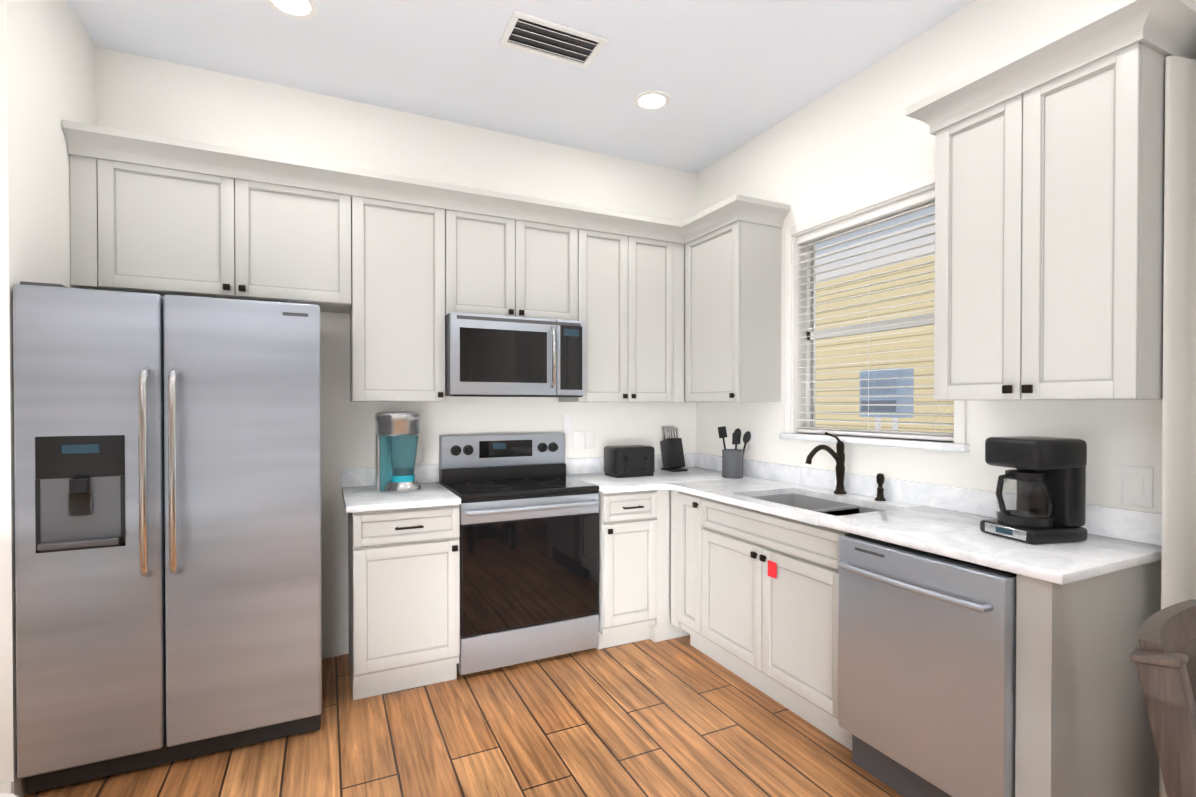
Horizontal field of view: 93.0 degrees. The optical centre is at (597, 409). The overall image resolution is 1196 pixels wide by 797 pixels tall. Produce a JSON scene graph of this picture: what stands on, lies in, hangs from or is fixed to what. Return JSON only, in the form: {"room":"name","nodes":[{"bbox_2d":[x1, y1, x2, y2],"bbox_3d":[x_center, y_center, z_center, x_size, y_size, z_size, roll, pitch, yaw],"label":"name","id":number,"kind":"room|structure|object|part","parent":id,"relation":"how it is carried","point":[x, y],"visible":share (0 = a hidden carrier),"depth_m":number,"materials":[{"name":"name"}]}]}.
{"room":"kitchen","nodes":[
{"label":"kitchen","id":0,"kind":"room"},
{"bbox_2d":[0,0,95,796],"bbox_3d":[-2.193,-0.165,2.245,0.110,3.020,0.820,0,1,-26],"label":"wall","id":1,"kind":"structure","parent":0,"point":[47,67],"depth_m":2.01,"materials":[{"name":"white paint"}]},
{"bbox_2d":[96,46,696,654],"bbox_3d":[-0.731,-0.176,3.485,3.820,3.020,0.150,0,1,-26],"label":"wall","id":2,"kind":"structure","parent":0,"point":[142,94],"depth_m":3.15,"materials":[{"name":"white paint"}]},
{"bbox_2d":[70,155,350,312],"bbox_3d":[-1.763,-0.799,2.707,1.068,0.560,0.345,0,1,-26],"label":"upper cabinet","id":3,"kind":"object","parent":2,"relation":"attached to","point":[162,232],"depth_m":2.55,"materials":[{"name":"grey paint"}]},
{"bbox_3d":[-2.212,-0.797,2.509,0.086,0.560,0.314,0,1,-26],"label":"wall cabinet filler","id":4,"kind":"part","parent":3,"relation":"part of","materials":[{"name":"white wood"}]},
{"bbox_2d":[322,637,340,658],"bbox_3d":[-1.857,1.290,2.865,1.018,0.100,0.012,0,1,-26],"label":"baseboard","id":5,"kind":"structure","parent":2,"relation":"attached to","point":[331,647],"depth_m":3.06,"materials":[{"name":"white"}]},
{"bbox_2d":[350,196,444,401],"bbox_3d":[-1.075,-0.562,3.039,0.453,1.040,0.345,0,1,-26],"label":"upper cabinet","id":6,"kind":"object","parent":2,"relation":"attached to","point":[397,331],"visible":0.9,"depth_m":2.91,"materials":[{"name":"grey paint"}]},
{"bbox_2d":[445,209,577,320],"bbox_3d":[-0.524,-0.795,3.302,0.763,0.578,0.345,0,1,-26],"label":"upper cabinet","id":7,"kind":"object","parent":2,"relation":"attached to","point":[500,266],"visible":0.71,"depth_m":3.16,"materials":[{"name":"grey paint"}]},
{"bbox_2d":[445,312,584,396],"bbox_3d":[-0.495,-0.286,3.248,0.757,0.432,0.474,0,1,-26],"label":"microwave","id":8,"kind":"object","parent":7,"relation":"attached to","point":[497,356],"visible":1,"depth_m":3.06,"materials":[{"name":"grey metal"}]},
{"bbox_2d":[563,414,572,434],"bbox_3d":[-0.192,0.098,3.658,0.070,0.130,0.004,0,1,-26],"label":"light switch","id":9,"kind":"object","parent":2,"relation":"attached to","point":[567,424],"visible":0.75,"depth_m":3.66,"materials":[{"name":"white plastic"}]},
{"bbox_2d":[573,431,594,448],"bbox_3d":[-0.090,0.200,3.707,0.157,0.115,0.006,0,1,-26],"label":"electrical outlet","id":10,"kind":"object","parent":2,"relation":"attached to","point":[578,439],"visible":1,"depth_m":3.70,"materials":[{"name":"white plastic"}]},
{"bbox_2d":[559,229,673,401],"bbox_3d":[0.122,-0.567,3.614,0.665,1.040,0.345,0,1,-26],"label":"upper cabinet","id":11,"kind":"object","parent":2,"relation":"attached to","point":[626,299],"visible":0.9,"depth_m":3.48,"materials":[{"name":"grey paint"}]},
{"bbox_2d":[24,635,903,796],"bbox_3d":[-1.745,1.411,0.377,8.350,0.100,11.400,0,1,-26],"label":"floor","id":12,"kind":"structure","parent":0,"point":[679,717],"depth_m":2.27,"materials":[{"name":"brown wood"}]},
{"bbox_2d":[0,794,17,796],"bbox_3d":[-1.071,0.926,-0.219,1.055,0.880,2.550,0,1,-26],"label":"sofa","id":13,"kind":"object","parent":12,"relation":"on","point":[7,795],"visible":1,"depth_m":1.12,"materials":[{"name":"white fabric"}]},
{"bbox_2d":[13,281,321,793],"bbox_3d":[-1.696,0.452,2.428,0.925,1.782,0.869,0,1,-26],"label":"fridge","id":14,"kind":"object","parent":12,"relation":"on","point":[168,558],"visible":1,"depth_m":2.07,"materials":[{"name":"grey metal"}]},
{"bbox_2d":[348,505,459,699],"bbox_3d":[-1.008,0.898,2.908,0.473,0.883,0.662,0,1,-26],"label":"base cabinet","id":15,"kind":"object","parent":12,"relation":"on","point":[404,594],"visible":1,"depth_m":2.65,"materials":[{"name":"grey paint"}]},
{"bbox_2d":[342,465,460,512],"bbox_3d":[-1.023,0.389,2.903,0.506,0.130,0.651,0,1,-26],"label":"countertop","id":16,"kind":"structure","parent":15,"relation":"on","point":[359,493],"depth_m":2.83,"materials":[{"name":"stone"}]},
{"bbox_2d":[375,412,424,493],"bbox_3d":[-1.029,0.218,2.951,0.242,0.410,0.244,0,1,-26],"label":"machine","id":17,"kind":"object","parent":16,"relation":"on","point":[396,439],"visible":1,"depth_m":2.88,"materials":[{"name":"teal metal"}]},
{"bbox_2d":[439,433,598,674],"bbox_3d":[-0.442,0.745,3.173,0.763,1.185,0.627,0,1,-26],"label":"range","id":18,"kind":"object","parent":12,"relation":"on","point":[529,543],"visible":0.96,"depth_m":2.98,"materials":[{"name":"grey metal"}]},
{"bbox_2d":[596,489,668,649],"bbox_3d":[0.122,0.893,3.451,0.480,0.883,0.662,0,1,-26],"label":"base cabinet","id":19,"kind":"object","parent":12,"relation":"on","point":[633,566],"visible":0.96,"depth_m":3.17,"materials":[{"name":"grey paint"}]},
{"bbox_2d":[565,457,669,492],"bbox_3d":[0.080,0.385,3.404,0.372,0.130,0.701,0,1,-26],"label":"countertop","id":20,"kind":"structure","parent":19,"relation":"on","point":[590,470],"depth_m":3.44,"materials":[{"name":"stone"}]},
{"bbox_2d":[604,445,654,477],"bbox_3d":[0.201,0.325,3.581,0.280,0.186,0.210,0,1,-26],"label":"toaster","id":21,"kind":"object","parent":20,"relation":"on","point":[622,461],"visible":1,"depth_m":3.51,"materials":[{"name":"black plastic"}]},
{"bbox_2d":[650,490,689,641],"bbox_3d":[0.516,0.891,3.675,0.710,0.883,0.598,0,1,-26],"label":"base cabinet","id":22,"kind":"object","parent":12,"relation":"on","point":[663,632],"visible":0.07,"depth_m":3.29,"materials":[{"name":"grey paint"}]},
{"bbox_2d":[671,490,713,659],"bbox_3d":[0.748,0.895,3.255,0.655,0.883,0.298,0,1,-26],"label":"base cabinet","id":23,"kind":"object","parent":12,"relation":"on","point":[687,527],"visible":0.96,"depth_m":3.13,"materials":[{"name":"grey paint"}]},
{"bbox_2d":[701,498,857,750],"bbox_3d":[1.011,0.899,2.707,0.655,0.883,0.913,0,1,-26],"label":"base cabinet","id":24,"kind":"object","parent":12,"relation":"on","point":[769,603],"visible":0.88,"depth_m":2.51,"materials":[{"name":"grey paint"}]},
{"bbox_2d":[655,453,1161,584],"bbox_3d":[0.956,0.490,2.793,0.678,0.330,2.563,0,1,-26],"label":"countertop","id":25,"kind":"structure","parent":24,"relation":"on","point":[942,520],"depth_m":2.24,"materials":[{"name":"stone"}]},
{"bbox_2d":[660,426,687,471],"bbox_3d":[0.514,0.267,3.874,0.110,0.296,0.178,0,1,-26],"label":"knife block","id":26,"kind":"object","parent":25,"relation":"on","point":[672,452],"visible":1,"depth_m":3.85,"materials":[{"name":"black plastic"}]},
{"bbox_2d":[718,426,750,478],"bbox_3d":[0.836,0.262,3.488,0.165,0.313,0.135,0,1,-26],"label":"utensil crock","id":27,"kind":"object","parent":25,"relation":"on","point":[732,463],"visible":1,"depth_m":3.45,"materials":[{"name":"grey stone"}]},
{"bbox_2d":[805,432,846,493],"bbox_3d":[1.130,0.268,2.818,0.261,0.313,0.060,0,1,-26],"label":"faucet","id":28,"kind":"object","parent":25,"relation":"on","point":[838,456],"visible":1,"depth_m":2.84,"materials":[{"name":"brown metal"}]},
{"bbox_2d":[875,473,885,500],"bbox_3d":[1.320,0.362,2.655,0.048,0.127,0.048,0,1,-26],"label":"sprayer","id":29,"kind":"object","parent":25,"relation":"on","point":[880,478],"visible":1,"depth_m":2.64,"materials":[{"name":"brown metal"}]},
{"bbox_2d":[980,436,1087,543],"bbox_3d":[1.456,0.264,1.922,0.264,0.335,0.200,0,1,-14],"label":"coffee maker","id":30,"kind":"object","parent":25,"relation":"on","point":[1041,493],"visible":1,"depth_m":1.86,"materials":[{"name":"black plastic"}]},
{"bbox_2d":[837,533,1016,796],"bbox_3d":[1.293,0.910,2.004,0.700,0.874,0.584,0,1,-26],"label":"dishwasher","id":31,"kind":"object","parent":12,"relation":"on","point":[926,674],"visible":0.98,"depth_m":1.82,"materials":[{"name":"grey metal"}]},
{"bbox_2d":[1015,560,1160,796],"bbox_3d":[1.499,0.908,1.723,0.628,0.883,0.088,0,1,-26],"label":"base cabinet","id":32,"kind":"object","parent":12,"relation":"on","point":[1083,728],"visible":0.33,"depth_m":1.62,"materials":[{"name":"grey paint"}]},
{"bbox_2d":[1129,599,1195,796],"bbox_3d":[1.185,0.868,0.824,0.438,0.982,0.569,0,1,-34],"label":"chair","id":33,"kind":"object","parent":12,"relation":"on","point":[1163,656],"visible":1,"depth_m":0.89,"materials":[{"name":"brown wood"}]},
{"bbox_2d":[66,0,975,173],"bbox_3d":[-1.745,-1.709,0.350,8.350,0.100,11.400,0,1,-26],"label":"ceiling","id":34,"kind":"structure","parent":0,"point":[728,76],"depth_m":2.69,"materials":[{"name":"white paint"}]},
{"bbox_2d":[265,0,318,19],"bbox_3d":[-1.262,-1.672,2.335,0.204,0.006,0.204,0,1,-26],"label":"recessed light","id":35,"kind":"object","parent":34,"relation":"in","point":[299,8],"visible":1,"depth_m":2.36,"materials":[{"name":"white plastic"}]},
{"bbox_2d":[499,10,607,68],"bbox_3d":[-0.204,-1.668,2.582,0.440,0.023,0.240,0,1,-26],"label":"ceiling vent","id":36,"kind":"object","parent":34,"relation":"in","point":[534,35],"visible":0.98,"depth_m":2.57,"materials":[{"name":"white plastic"}]},
{"bbox_2d":[633,90,670,110],"bbox_3d":[0.294,-1.678,3.093,0.204,0.006,0.204,0,1,-26],"label":"recessed light","id":37,"kind":"object","parent":34,"relation":"in","point":[651,99],"visible":1,"depth_m":3.09,"materials":[{"name":"white plastic"}]},
{"bbox_2d":[696,0,1195,796],"bbox_3d":[2.511,-0.150,0.521,0.160,3.020,8.000,0,1,-26],"label":"wall","id":38,"kind":"structure","parent":0,"point":[860,136],"depth_m":2.63,"materials":[{"name":"white paint"}]},
{"bbox_2d":[674,221,780,401],"bbox_3d":[0.711,-0.567,3.619,0.397,1.040,0.845,0,1,-26],"label":"upper cabinet","id":39,"kind":"object","parent":38,"relation":"attached to","point":[732,312],"depth_m":3.31,"materials":[{"name":"grey paint"}]},
{"bbox_2d":[62,120,789,243],"bbox_3d":[-0.539,-1.111,2.799,3.356,0.112,0.597,0,1,-26],"label":"crown molding","id":40,"kind":"structure","parent":39,"relation":"attached to","point":[108,143],"depth_m":2.84,"materials":[{"name":"grey paint"}]},
{"bbox_3d":[0.452,-0.568,3.789,0.078,1.040,0.314,0,1,-26],"label":"wall cabinet filler","id":41,"kind":"part","parent":39,"relation":"part of","materials":[{"name":"white wood"}]},
{"bbox_2d":[748,432,755,450],"bbox_3d":[0.963,0.201,3.552,0.006,0.115,0.072,0,1,-26],"label":"electrical outlet","id":42,"kind":"object","parent":38,"relation":"attached to","point":[752,444],"visible":0.75,"depth_m":3.54,"materials":[{"name":"white plastic"}]},
{"bbox_2d":[779,433,969,451],"bbox_3d":[1.363,0.156,2.857,0.190,0.032,1.060,0,1,-26],"label":"window sill","id":43,"kind":"structure","parent":38,"relation":"attached to","point":[919,444],"depth_m":2.67,"materials":[{"name":"stone"}]},
{"bbox_2d":[784,173,965,443],"bbox_3d":[1.375,-0.448,2.857,0.164,1.175,1.030,0,1,-26],"label":"window","id":44,"kind":"structure","parent":38,"relation":"in","point":[896,346],"depth_m":2.94,"materials":[{"name":"white plastic"}]},
{"bbox_2d":[797,188,953,441],"bbox_3d":[1.356,-0.422,2.848,0.055,1.116,0.916,0,1,-26],"label":"window blinds","id":45,"kind":"object","parent":44,"relation":"attached to","point":[912,202],"visible":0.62,"depth_m":2.82,"materials":[{"name":"white plastic"}]},
{"bbox_2d":[905,0,1195,400],"bbox_3d":[1.520,-0.596,1.943,0.388,1.127,0.742,0,1,-26],"label":"upper cabinet","id":46,"kind":"object","parent":38,"relation":"attached to","point":[1049,240],"depth_m":1.80,"materials":[{"name":"grey paint"}]},
{"bbox_3d":[1.520,-1.103,1.938,0.388,0.112,0.742,0,1,-26],"label":"cabinet crown molding","id":47,"kind":"part","parent":46,"relation":"part of","materials":[{"name":"white wood"}]},
{"bbox_2d":[1122,466,1152,507],"bbox_3d":[1.772,0.253,1.867,0.006,0.130,0.080,0,1,-26],"label":"light switch","id":48,"kind":"object","parent":38,"relation":"attached to","point":[1137,486],"visible":1,"depth_m":1.86,"materials":[{"name":"white plastic"}]},
{"bbox_2d":[1161,56,1195,796],"bbox_3d":[2.194,0.113,0.708,0.108,2.450,2.207,0,1,-26],"label":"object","id":49,"kind":"structure","parent":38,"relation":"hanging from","point":[1179,463],"depth_m":1.68,"materials":[{"name":"grey fabric"}]}
]}

